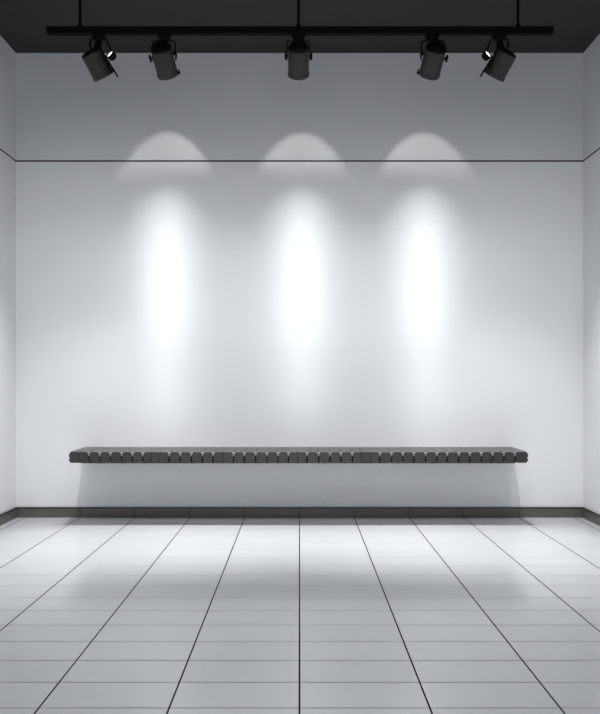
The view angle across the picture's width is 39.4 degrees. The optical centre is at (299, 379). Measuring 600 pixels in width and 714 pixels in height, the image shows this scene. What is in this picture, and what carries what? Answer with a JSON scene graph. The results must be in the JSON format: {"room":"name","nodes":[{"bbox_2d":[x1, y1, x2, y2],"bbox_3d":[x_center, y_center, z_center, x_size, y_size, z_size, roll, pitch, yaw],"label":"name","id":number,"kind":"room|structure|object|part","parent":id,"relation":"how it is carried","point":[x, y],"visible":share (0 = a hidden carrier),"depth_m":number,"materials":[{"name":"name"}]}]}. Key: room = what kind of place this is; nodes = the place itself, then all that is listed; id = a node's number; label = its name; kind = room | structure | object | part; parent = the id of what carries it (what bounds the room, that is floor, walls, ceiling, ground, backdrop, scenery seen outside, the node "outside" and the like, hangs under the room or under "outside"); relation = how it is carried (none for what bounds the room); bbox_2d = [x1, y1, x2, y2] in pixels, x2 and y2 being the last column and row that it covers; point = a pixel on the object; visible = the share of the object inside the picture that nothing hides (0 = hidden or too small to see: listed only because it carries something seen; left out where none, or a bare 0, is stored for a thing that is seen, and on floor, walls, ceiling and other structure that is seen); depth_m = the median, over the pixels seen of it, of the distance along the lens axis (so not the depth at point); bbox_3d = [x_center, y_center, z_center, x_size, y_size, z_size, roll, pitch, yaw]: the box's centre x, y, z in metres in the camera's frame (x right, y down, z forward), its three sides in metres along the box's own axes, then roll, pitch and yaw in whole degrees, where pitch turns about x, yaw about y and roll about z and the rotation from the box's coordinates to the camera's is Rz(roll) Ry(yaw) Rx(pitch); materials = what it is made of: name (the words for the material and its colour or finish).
{"room":"museum","nodes":[
{"label":"museum","id":0,"kind":"room"},
{"bbox_2d":[0,35,15,513],"bbox_3d":[-1.890,-0.608,1.400,0.120,2.995,8.000,0,0,0],"label":"wall","id":1,"kind":"structure","parent":0,"point":[7,54],"depth_m":5.23,"materials":[{"name":"white paint"}]},
{"bbox_2d":[0,507,16,525],"bbox_3d":[-1.823,0.857,1.394,0.014,0.066,7.988,0,0,0],"label":"baseboard","id":2,"kind":"structure","parent":1,"relation":"attached to","point":[11,514],"depth_m":5.23,"materials":[{"name":"black"}]},
{"bbox_2d":[16,53,582,506],"bbox_3d":[0.000,-0.608,5.460,3.900,2.995,0.120,0,0,0],"label":"wall","id":3,"kind":"structure","parent":0,"point":[230,250],"depth_m":5.40,"materials":[{"name":"white paint"}]},
{"bbox_2d":[69,447,527,462],"bbox_3d":[-0.006,0.475,5.214,2.760,0.078,0.370,0,0,0],"label":"bench","id":4,"kind":"object","parent":3,"relation":"attached to","point":[85,454],"visible":1,"depth_m":5.03,"materials":[{"name":"grey paint"}]},
{"bbox_3d":[-0.006,0.506,5.259,2.660,0.016,0.280,0,0,0],"label":"support rail","id":5,"kind":"part","parent":4,"relation":"part of","materials":[{"name":"black metal"}]},
{"bbox_2d":[17,507,581,517],"bbox_3d":[0.000,0.857,5.393,3.660,0.066,0.014,0,0,0],"label":"baseboard","id":6,"kind":"structure","parent":3,"relation":"attached to","point":[22,512],"depth_m":5.39,"materials":[{"name":"black"}]},
{"bbox_2d":[0,517,599,713],"bbox_3d":[0.000,0.950,1.460,3.900,0.120,8.120,0,0,0],"label":"floor","id":7,"kind":"structure","parent":0,"point":[189,615],"depth_m":3.10,"materials":[{"name":"white tile"}]},
{"bbox_2d":[0,0,599,52],"bbox_3d":[0.000,-2.165,1.460,3.900,0.120,8.120,0,0,0],"label":"ceiling","id":8,"kind":"structure","parent":0,"point":[23,23],"depth_m":4.92,"materials":[{"name":"grey paint"}]},
{"bbox_2d":[46,0,553,35],"bbox_3d":[0.003,-1.989,4.550,2.751,0.232,0.070,0,0,0],"label":"track","id":9,"kind":"object","parent":8,"relation":"hanging from","point":[79,30],"visible":1,"depth_m":4.53,"materials":[{"name":"black metal"}]},
{"bbox_3d":[-1.193,-2.008,4.550,0.070,0.193,0.070,0,0,0],"label":"suspension rod","id":10,"kind":"part","parent":9,"relation":"part of","materials":[{"name":"black metal"}]},
{"bbox_2d":[82,33,118,81],"bbox_3d":[-1.083,-1.747,4.551,0.188,0.257,0.165,0,0,0],"label":"track spotlight","id":11,"kind":"object","parent":9,"relation":"hanging from","point":[96,61],"visible":1,"depth_m":4.52,"materials":[{"name":"black metal"}]},
{"bbox_3d":[-1.044,-1.728,4.550,0.102,0.144,0.090,0,0,0],"label":"plate","id":12,"kind":"part","parent":11,"relation":"part of","materials":[{"name":"black metal"}]},
{"bbox_2d":[149,33,179,79],"bbox_3d":[-0.731,-1.753,4.546,0.151,0.245,0.195,0,0,21],"label":"track spotlight","id":13,"kind":"object","parent":9,"relation":"hanging from","point":[162,53],"visible":1,"depth_m":4.51,"materials":[{"name":"black metal"}]},
{"bbox_2d":[285,33,311,79],"bbox_3d":[-0.005,-1.753,4.548,0.150,0.246,0.194,0,0,0],"label":"track spotlight","id":14,"kind":"object","parent":9,"relation":"hanging from","point":[298,55],"visible":1,"depth_m":4.51,"materials":[{"name":"black metal"}]},
{"bbox_3d":[-0.005,-2.008,4.550,0.070,0.193,0.070,0,0,0],"label":"suspension rod","id":15,"kind":"part","parent":9,"relation":"part of","materials":[{"name":"black metal"}]},
{"bbox_3d":[0.003,-1.893,4.550,2.731,0.038,0.034,0,0,0],"label":"rail","id":16,"kind":"part","parent":9,"relation":"part of","materials":[{"name":"black metal"}]},
{"bbox_2d":[417,33,447,79],"bbox_3d":[0.720,-1.753,4.546,0.151,0.245,0.194,0,0,-22],"label":"track spotlight","id":17,"kind":"object","parent":9,"relation":"hanging from","point":[434,53],"visible":1,"depth_m":4.51,"materials":[{"name":"black metal"}]},
{"bbox_2d":[479,33,515,81],"bbox_3d":[1.078,-1.747,4.551,0.188,0.257,0.165,0,0,0],"label":"track spotlight","id":18,"kind":"object","parent":9,"relation":"hanging from","point":[501,61],"visible":1,"depth_m":4.52,"materials":[{"name":"black metal"}]},
{"bbox_3d":[1.038,-1.728,4.550,0.102,0.144,0.090,0,0,0],"label":"plate","id":19,"kind":"part","parent":18,"relation":"part of","materials":[{"name":"black metal"}]},
{"bbox_3d":[1.188,-2.008,4.550,0.070,0.193,0.070,0,0,0],"label":"suspension rod","id":20,"kind":"part","parent":9,"relation":"part of","materials":[{"name":"black metal"}]},
{"bbox_2d":[583,34,599,513],"bbox_3d":[1.890,-0.608,1.400,0.120,2.995,8.000,0,0,0],"label":"wall","id":21,"kind":"structure","parent":0,"point":[591,55],"depth_m":5.25,"materials":[{"name":"white paint"}]},
{"bbox_2d":[582,507,599,525],"bbox_3d":[1.823,0.857,1.394,0.014,0.066,7.988,0,0,0],"label":"baseboard","id":22,"kind":"structure","parent":21,"relation":"attached to","point":[587,514],"depth_m":5.21,"materials":[{"name":"black"}]}
]}

